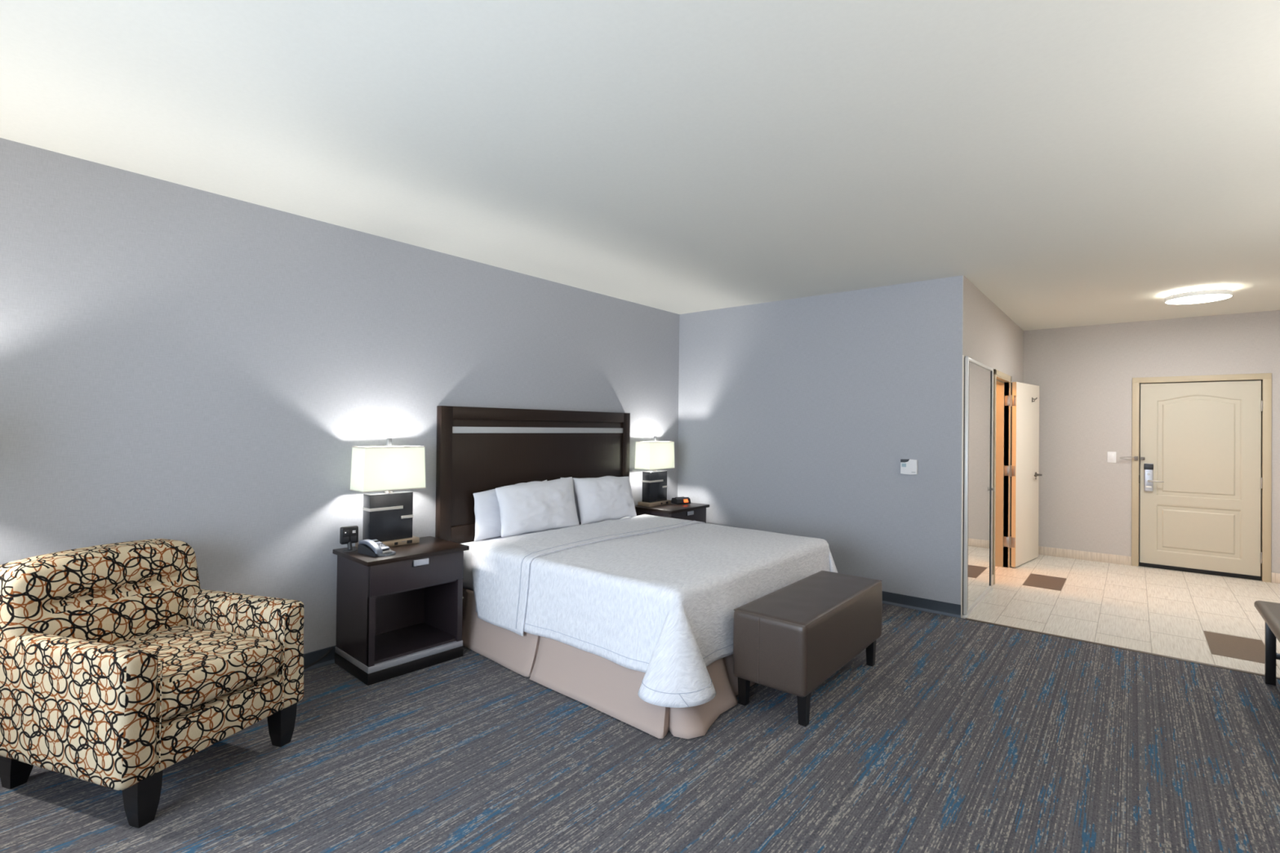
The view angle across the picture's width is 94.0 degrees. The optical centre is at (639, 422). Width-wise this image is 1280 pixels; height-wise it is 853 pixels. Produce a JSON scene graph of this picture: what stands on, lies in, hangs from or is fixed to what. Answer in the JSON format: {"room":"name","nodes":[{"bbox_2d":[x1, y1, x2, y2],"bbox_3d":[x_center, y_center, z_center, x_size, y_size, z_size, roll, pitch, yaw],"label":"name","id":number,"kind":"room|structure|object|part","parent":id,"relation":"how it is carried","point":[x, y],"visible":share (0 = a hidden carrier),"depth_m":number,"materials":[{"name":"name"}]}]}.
{"room":"hotel room","nodes":[
{"label":"hotel room","id":0,"kind":"room"},
{"bbox_2d":[0,137,679,653],"bbox_3d":[-1.755,0.136,4.028,0.120,2.742,6.920,0,-1,40],"label":"wall","id":1,"kind":"structure","parent":0,"point":[202,370],"depth_m":3.35,"materials":[{"name":"grey paint"}]},
{"bbox_2d":[303,646,333,669],"bbox_3d":[-2.062,1.439,3.529,0.025,0.089,0.494,0,-1,38],"label":"power cord","id":2,"kind":"object","parent":1,"relation":"attached to","point":[332,647],"visible":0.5,"depth_m":3.65,"materials":[{"name":"black plastic"}]},
{"bbox_2d":[303,645,335,671],"bbox_3d":[-1.724,1.456,3.965,0.016,0.102,6.697,0,-1,40],"label":"baseboard","id":3,"kind":"structure","parent":1,"relation":"attached to","point":[309,658],"depth_m":3.67,"materials":[{"name":"rubber"}]},
{"bbox_2d":[435,405,630,620],"bbox_3d":[-0.786,0.709,5.059,0.057,1.632,2.070,0,-1,40],"label":"headboard","id":4,"kind":"object","parent":1,"relation":"attached to","point":[479,449],"visible":0.54,"depth_m":4.75,"materials":[{"name":"brown wood"}]},
{"bbox_3d":[-0.786,0.709,5.059,0.057,1.632,2.070,0,-1,40],"label":"frame","id":5,"kind":"part","parent":4,"relation":"part of","materials":[{"name":"brown wood"}]},
{"bbox_3d":[-0.788,0.378,5.066,0.043,0.795,1.886,0,-1,40],"label":"panel","id":6,"kind":"part","parent":4,"relation":"part of","materials":[{"name":"brown wood"}]},
{"bbox_2d":[0,0,1279,330],"bbox_3d":[1.535,-1.254,3.512,5.800,0.100,10.283,0,-1,40],"label":"ceiling","id":7,"kind":"structure","parent":0,"point":[1078,162],"depth_m":2.50,"materials":[{"name":"paint"}]},
{"bbox_2d":[1164,287,1232,304],"bbox_3d":[4.899,-1.118,5.241,0.433,0.072,0.433,0,-1,40],"label":"ceiling light","id":8,"kind":"object","parent":7,"relation":"attached to","point":[1202,295],"visible":1,"depth_m":5.16,"materials":[{"name":"white glass"}]},
{"bbox_2d":[1165,293,1231,304],"bbox_3d":[4.899,-1.103,5.241,0.426,0.041,0.426,0,-1,40],"label":"diffuser","id":9,"kind":"object","parent":8,"relation":"attached to","point":[1174,299],"depth_m":5.23,"materials":[{"name":"white glass"}]},
{"bbox_2d":[0,554,1279,852],"bbox_3d":[1.505,1.587,3.489,5.800,0.101,10.283,0,-1,40],"label":"floor","id":10,"kind":"structure","parent":0,"point":[962,735],"depth_m":2.69,"materials":[{"name":"carpet"}]},
{"bbox_2d":[0,538,303,828],"bbox_3d":[-2.133,1.032,2.624,0.909,0.919,0.787,0,0,18],"label":"armchair","id":11,"kind":"object","parent":10,"relation":"on","point":[117,668],"visible":1,"depth_m":2.42,"materials":[{"name":"fabric"}]},
{"bbox_3d":[-2.544,1.396,2.442,0.099,0.180,0.086,0,0,18],"label":"leg","id":12,"kind":"part","parent":11,"relation":"part of","materials":[{"name":"black wood"}]},
{"bbox_3d":[-2.198,1.077,2.302,0.802,0.482,0.134,0,0,18],"label":"armrest","id":13,"kind":"part","parent":11,"relation":"part of","materials":[{"name":"fabric"}]},
{"bbox_3d":[-2.414,0.941,2.707,0.319,0.740,0.752,0,0,18],"label":"backrest","id":14,"kind":"part","parent":11,"relation":"part of","materials":[{"name":"fabric"}]},
{"bbox_3d":[-1.857,1.402,2.226,0.086,0.180,0.086,0,0,18],"label":"leg","id":15,"kind":"part","parent":11,"relation":"part of","materials":[{"name":"black wood"}]},
{"bbox_2d":[111,624,281,719],"bbox_3d":[-2.021,1.053,2.589,0.672,0.166,0.528,0,0,18],"label":"seat cushion","id":16,"kind":"object","parent":11,"relation":"on","point":[205,666],"depth_m":2.55,"materials":[{"name":"fabric"}]},
{"bbox_3d":[-2.085,1.233,2.608,0.762,0.162,0.544,0,0,18],"label":"seat","id":17,"kind":"part","parent":11,"relation":"part of","materials":[{"name":"fabric"}]},
{"bbox_3d":[-1.993,1.083,2.921,0.806,0.482,0.132,0,0,18],"label":"armrest","id":18,"kind":"part","parent":11,"relation":"part of","materials":[{"name":"fabric"}]},
{"bbox_3d":[-1.673,1.408,2.786,0.086,0.180,0.086,0,0,18],"label":"leg","id":19,"kind":"part","parent":11,"relation":"part of","materials":[{"name":"black wood"}]},
{"bbox_2d":[333,536,469,685],"bbox_3d":[-1.516,1.151,3.792,0.499,0.712,0.654,0,-1,42],"label":"nightstand","id":20,"kind":"object","parent":10,"relation":"on","point":[399,614],"visible":0.99,"depth_m":3.69,"materials":[{"name":"brown wood"}]},
{"bbox_2d":[339,525,358,551],"bbox_3d":[-1.791,0.718,3.691,0.104,0.148,0.084,1,-1,-44],"label":"station","id":21,"kind":"object","parent":20,"relation":"on","point":[348,535],"visible":1,"depth_m":3.69,"materials":[{"name":"grey plastic"}]},
{"bbox_2d":[342,529,349,535],"bbox_3d":[-1.811,0.679,3.678,0.034,0.032,0.001,1,-1,-44],"label":"outlet","id":22,"kind":"object","parent":21,"relation":"attached to","point":[347,531],"depth_m":3.68,"materials":[{"name":"black plastic"}]},
{"bbox_2d":[342,537,349,542],"bbox_3d":[-1.812,0.721,3.678,0.034,0.032,0.001,1,-1,-44],"label":"outlet","id":23,"kind":"object","parent":21,"relation":"attached to","point":[344,539],"depth_m":3.68,"materials":[{"name":"black plastic"}]},
{"bbox_2d":[351,535,356,541],"bbox_3d":[-1.779,0.722,3.710,0.034,0.032,0.002,1,-1,-45],"label":"outlet","id":24,"kind":"object","parent":21,"relation":"attached to","point":[353,538],"depth_m":3.71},
{"bbox_2d":[357,539,395,556],"bbox_3d":[-1.584,0.752,3.611,0.244,0.082,0.122,0,-1,36],"label":"telephone","id":25,"kind":"object","parent":20,"relation":"on","point":[374,548],"visible":1,"depth_m":3.58,"materials":[{"name":"grey plastic"}]},
{"bbox_3d":[-1.591,0.743,3.640,0.150,0.040,0.050,0,-1,36],"label":"plate","id":26,"kind":"part","parent":25,"relation":"part of","materials":[{"name":"silver metal"}]},
{"bbox_3d":[-1.507,0.783,3.562,0.061,0.019,0.110,0,-1,36],"label":"coiled cord","id":27,"kind":"part","parent":25,"relation":"part of","materials":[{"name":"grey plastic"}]},
{"bbox_2d":[349,438,426,547],"bbox_3d":[-1.635,0.449,3.882,0.196,0.692,0.412,0,-1,42],"label":"table lamp","id":28,"kind":"object","parent":20,"relation":"on","point":[388,516],"visible":0.97,"depth_m":3.81,"materials":[{"name":"white fabric"}]},
{"bbox_3d":[-1.639,0.777,3.879,0.150,0.036,0.356,0,-1,42],"label":"plate","id":29,"kind":"part","parent":28,"relation":"part of","materials":[{"name":"beige metal"}]},
{"bbox_3d":[-1.633,0.294,3.883,0.194,0.278,0.410,0,-1,42],"label":"lamp shade","id":30,"kind":"part","parent":28,"relation":"part of","materials":[{"name":"white fabric"}]},
{"bbox_3d":[-1.635,0.430,3.882,0.196,0.006,0.412,0,-1,42],"label":"shade trim","id":31,"kind":"part","parent":28,"relation":"part of","materials":[{"name":"fabric"}]},
{"bbox_3d":[-1.632,0.158,3.884,0.188,0.006,0.394,0,-1,42],"label":"shade trim","id":32,"kind":"part","parent":28,"relation":"part of","materials":[{"name":"fabric"}]},
{"bbox_3d":[-1.353,0.914,3.649,0.022,0.182,0.600,0,-1,42],"label":"drawer","id":33,"kind":"part","parent":20,"relation":"part of","materials":[{"name":"brown laminate"}]},
{"bbox_3d":[-1.332,0.850,3.636,0.010,0.036,0.094,0,-1,42],"label":"handle","id":34,"kind":"part","parent":20,"relation":"part of","materials":[{"name":"silver metal"}]},
{"bbox_2d":[461,516,755,739],"bbox_3d":[0.070,1.204,4.316,2.201,0.650,2.227,0,-1,40],"label":"bed","id":35,"kind":"object","parent":10,"relation":"on","point":[611,688],"visible":0.16,"depth_m":3.28,"materials":[{"name":"beige fabric"}]},
{"bbox_2d":[473,480,546,541],"bbox_3d":[-0.989,0.675,4.652,0.716,0.411,0.170,1,-1,-43],"label":"pillow","id":36,"kind":"object","parent":35,"relation":"on","point":[486,508],"visible":0.31,"depth_m":4.42,"materials":[{"name":"white fabric"}]},
{"bbox_2d":[495,476,579,537],"bbox_3d":[-0.779,0.648,4.620,0.225,0.400,0.780,0,-1,44],"label":"pillow","id":37,"kind":"object","parent":35,"relation":"on","point":[535,506],"visible":0.98,"depth_m":4.51,"materials":[{"name":"white fabric"}]},
{"bbox_3d":[0.009,1.038,4.396,2.004,0.320,1.930,0,-1,40],"label":"mattress","id":38,"kind":"part","parent":35,"relation":"part of","materials":[{"name":"white fabric"}]},
{"bbox_2d":[560,477,580,522],"bbox_3d":[-0.469,0.674,5.286,0.147,0.407,0.626,0,-1,44],"label":"pillow","id":39,"kind":"object","parent":35,"relation":"on","point":[574,491],"visible":0.05,"depth_m":5.11,"materials":[{"name":"white fabric"}]},
{"bbox_2d":[572,475,636,524],"bbox_3d":[-0.297,0.662,5.208,0.685,0.390,0.208,1,-1,-45],"label":"pillow","id":40,"kind":"object","parent":35,"relation":"on","point":[605,498],"visible":1,"depth_m":5.10,"materials":[{"name":"white fabric"}]},
{"bbox_2d":[471,514,837,707],"bbox_3d":[0.196,1.099,4.236,1.920,0.545,2.291,0,-1,40],"label":"coverlet","id":41,"kind":"object","parent":35,"relation":"on","point":[657,597],"visible":0.92,"depth_m":3.53,"materials":[{"name":"white fabric"}]},
{"bbox_2d":[632,502,709,523],"bbox_3d":[0.306,1.188,5.998,0.499,0.712,0.654,0,-1,40],"label":"nightstand","id":42,"kind":"object","parent":10,"relation":"on","point":[692,511],"visible":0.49,"depth_m":5.84,"materials":[{"name":"brown laminate"}]},
{"bbox_2d":[634,435,675,506],"bbox_3d":[0.152,0.485,6.053,0.196,0.692,0.412,0,-1,40],"label":"table lamp","id":43,"kind":"object","parent":42,"relation":"on","point":[655,455],"visible":1,"depth_m":5.95,"materials":[{"name":"white fabric"}]},
{"bbox_3d":[0.148,0.813,6.050,0.150,0.036,0.356,0,-1,40],"label":"plate","id":44,"kind":"part","parent":43,"relation":"part of","materials":[{"name":"beige metal"}]},
{"bbox_3d":[0.153,0.330,6.054,0.194,0.278,0.410,0,-1,40],"label":"lamp shade","id":45,"kind":"part","parent":43,"relation":"part of","materials":[{"name":"white fabric"}]},
{"bbox_3d":[0.152,0.466,6.053,0.196,0.006,0.412,0,-1,40],"label":"shade trim","id":46,"kind":"part","parent":43,"relation":"part of","materials":[{"name":"fabric"}]},
{"bbox_3d":[0.155,0.194,6.055,0.188,0.006,0.394,0,-1,40],"label":"shade trim","id":47,"kind":"part","parent":43,"relation":"part of","materials":[{"name":"fabric"}]},
{"bbox_2d":[671,497,690,504],"bbox_3d":[0.422,0.801,6.141,0.160,0.068,0.126,1,-1,-28],"label":"alarm clock","id":48,"kind":"object","parent":42,"relation":"on","point":[677,500],"visible":1,"depth_m":6.10,"materials":[{"name":"black plastic"}]},
{"bbox_3d":[0.476,0.951,5.861,0.022,0.182,0.600,0,-1,40],"label":"drawer","id":49,"kind":"part","parent":42,"relation":"part of","materials":[{"name":"brown laminate"}]},
{"bbox_3d":[0.497,0.887,5.849,0.010,0.036,0.094,0,-1,40],"label":"handle","id":50,"kind":"part","parent":42,"relation":"part of","materials":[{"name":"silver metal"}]},
{"bbox_2d":[733,570,882,726],"bbox_3d":[1.024,1.265,3.511,0.416,0.536,1.191,0,-1,40],"label":"upholstered bench","id":51,"kind":"object","parent":10,"relation":"on","point":[790,639],"visible":1,"depth_m":3.16,"materials":[{"name":"leather"}]},
{"bbox_3d":[0.565,1.440,3.242,0.052,0.172,0.052,0,-1,40],"label":"leg","id":52,"kind":"part","parent":51,"relation":"part of","materials":[{"name":"black wood"}]},
{"bbox_3d":[0.830,1.441,3.023,0.052,0.172,0.052,0,-1,40],"label":"leg","id":53,"kind":"part","parent":51,"relation":"part of","materials":[{"name":"black wood"}]},
{"bbox_3d":[1.467,1.454,3.793,0.052,0.172,0.052,0,-1,40],"label":"leg","id":54,"kind":"part","parent":51,"relation":"part of","materials":[{"name":"black wood"}]},
{"bbox_2d":[964,617,1279,679],"bbox_3d":[3.650,1.561,3.859,2.766,0.006,0.030,0,-1,40],"label":"trim","id":55,"kind":"structure","parent":10,"relation":"on","point":[998,624],"depth_m":4.10,"materials":[{"name":"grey metal"}]},
{"bbox_2d":[1253,600,1279,685],"bbox_3d":[3.634,1.317,3.081,0.529,0.480,1.139,0,-1,40],"label":"bench","id":56,"kind":"object","parent":10,"relation":"on","point":[1269,611],"visible":1,"depth_m":3.55,"materials":[{"name":"black wood"}]},
{"bbox_3d":[3.636,1.109,3.082,0.529,0.063,1.139,0,-1,40],"label":"seat","id":57,"kind":"part","parent":56,"relation":"part of","materials":[{"name":"beige"}]},
{"bbox_3d":[3.772,1.353,3.569,0.044,0.420,0.032,0,-1,40],"label":"leg","id":58,"kind":"part","parent":56,"relation":"part of","materials":[{"name":"black wood"}]},
{"bbox_2d":[677,275,962,604],"bbox_3d":[1.536,0.184,5.718,2.798,2.742,0.120,0,-1,40],"label":"wall","id":59,"kind":"structure","parent":0,"point":[797,416],"depth_m":5.40,"materials":[{"name":"grey paint"}]},
{"bbox_2d":[900,458,917,474],"bbox_3d":[2.262,0.371,5.015,0.128,0.130,0.032,0,-1,40],"label":"thermostat","id":60,"kind":"object","parent":59,"relation":"attached to","point":[908,466],"visible":1,"depth_m":5.00,"materials":[{"name":"white plastic"}]},
{"bbox_2d":[882,591,960,617],"bbox_3d":[1.487,1.504,5.647,2.782,0.102,0.016,0,-1,40],"label":"baseboard","id":61,"kind":"structure","parent":59,"relation":"attached to","point":[944,608],"depth_m":4.94,"materials":[{"name":"rubber"}]},
{"bbox_2d":[960,275,1023,574],"bbox_3d":[3.612,0.210,6.117,0.120,2.742,3.383,0,-1,40],"label":"wall","id":62,"kind":"structure","parent":0,"point":[990,337],"depth_m":5.80,"materials":[{"name":"beige paint"}]},
{"bbox_2d":[960,355,964,617],"bbox_3d":[2.581,0.509,4.777,0.010,2.100,0.017,0,-1,40],"label":"trim","id":63,"kind":"structure","parent":62,"relation":"attached to","point":[962,401],"depth_m":4.77,"materials":[{"name":"beige paint"}]},
{"bbox_2d":[962,355,994,617],"bbox_3d":[2.965,0.518,5.199,0.052,2.097,1.130,0,-1,40],"label":"door","id":64,"kind":"structure","parent":62,"relation":"in","point":[978,376],"depth_m":5.10,"materials":[{"name":"silver mirror"}]},
{"bbox_2d":[991,574,993,586],"bbox_3d":[3.365,1.525,5.723,0.011,0.100,0.215,0,-1,40],"label":"baseboard","id":65,"kind":"structure","parent":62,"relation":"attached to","point":[992,578],"depth_m":5.75,"materials":[{"name":"ceramic"}]},
{"bbox_2d":[992,368,1011,584],"bbox_3d":[3.718,0.533,6.243,0.146,2.100,1.000,0,-1,40],"label":"trim","id":66,"kind":"structure","parent":62,"relation":"attached to","point":[1000,470],"depth_m":6.57,"materials":[{"name":"brown wood"}]},
{"bbox_2d":[1008,382,1042,567],"bbox_3d":[4.407,0.571,6.777,0.858,2.023,0.115,1,-1,-40],"label":"door","id":67,"kind":"structure","parent":62,"relation":"in","point":[1024,474],"depth_m":6.69,"materials":[{"name":"beige paint"}]},
{"bbox_3d":[4.608,0.621,6.916,0.173,0.085,0.069,1,-1,-42],"label":"handle","id":68,"kind":"part","parent":67,"relation":"part of","materials":[{"name":"silver metal"}]},
{"bbox_2d":[1022,310,1279,573],"bbox_3d":[5.197,0.235,7.079,4.496,2.742,0.120,0,-1,40],"label":"wall","id":69,"kind":"structure","parent":0,"point":[1083,375],"depth_m":6.86,"materials":[{"name":"beige paint"}]},
{"bbox_2d":[1038,546,1131,565],"bbox_3d":[5.120,1.555,7.036,1.039,0.100,0.011,0,-1,40],"label":"baseboard","id":70,"kind":"structure","parent":69,"relation":"attached to","point":[1076,554],"depth_m":6.96,"materials":[{"name":"ceramic"}]},
{"bbox_2d":[1106,451,1115,462],"bbox_3d":[5.396,0.396,6.826,0.080,0.124,0.012,0,-1,40],"label":"light switch","id":71,"kind":"object","parent":69,"relation":"attached to","point":[1111,456],"visible":1,"depth_m":6.83,"materials":[{"name":"white plastic"}]},
{"bbox_2d":[1120,373,1271,582],"bbox_3d":[5.920,0.553,6.414,1.195,2.111,0.155,0,-1,40],"label":"door","id":72,"kind":"structure","parent":69,"relation":"in","point":[1204,479],"depth_m":6.35,"materials":[{"name":"beige paint"}]},
{"bbox_3d":[5.646,0.607,6.623,0.076,0.310,0.028,0,-1,40],"label":"lock plate","id":73,"kind":"part","parent":72,"relation":"part of","materials":[{"name":"silver metal"}]},
{"bbox_3d":[5.665,0.647,6.556,0.138,0.024,0.051,0,-1,40],"label":"lever handle","id":74,"kind":"part","parent":72,"relation":"part of","materials":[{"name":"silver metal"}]},
{"bbox_2d":[1271,572,1279,583],"bbox_3d":[6.616,1.561,5.798,0.666,0.100,0.011,0,-1,40],"label":"baseboard","id":75,"kind":"structure","parent":69,"relation":"attached to","point":[1275,577],"depth_m":5.99,"materials":[{"name":"ceramic"}]}
]}

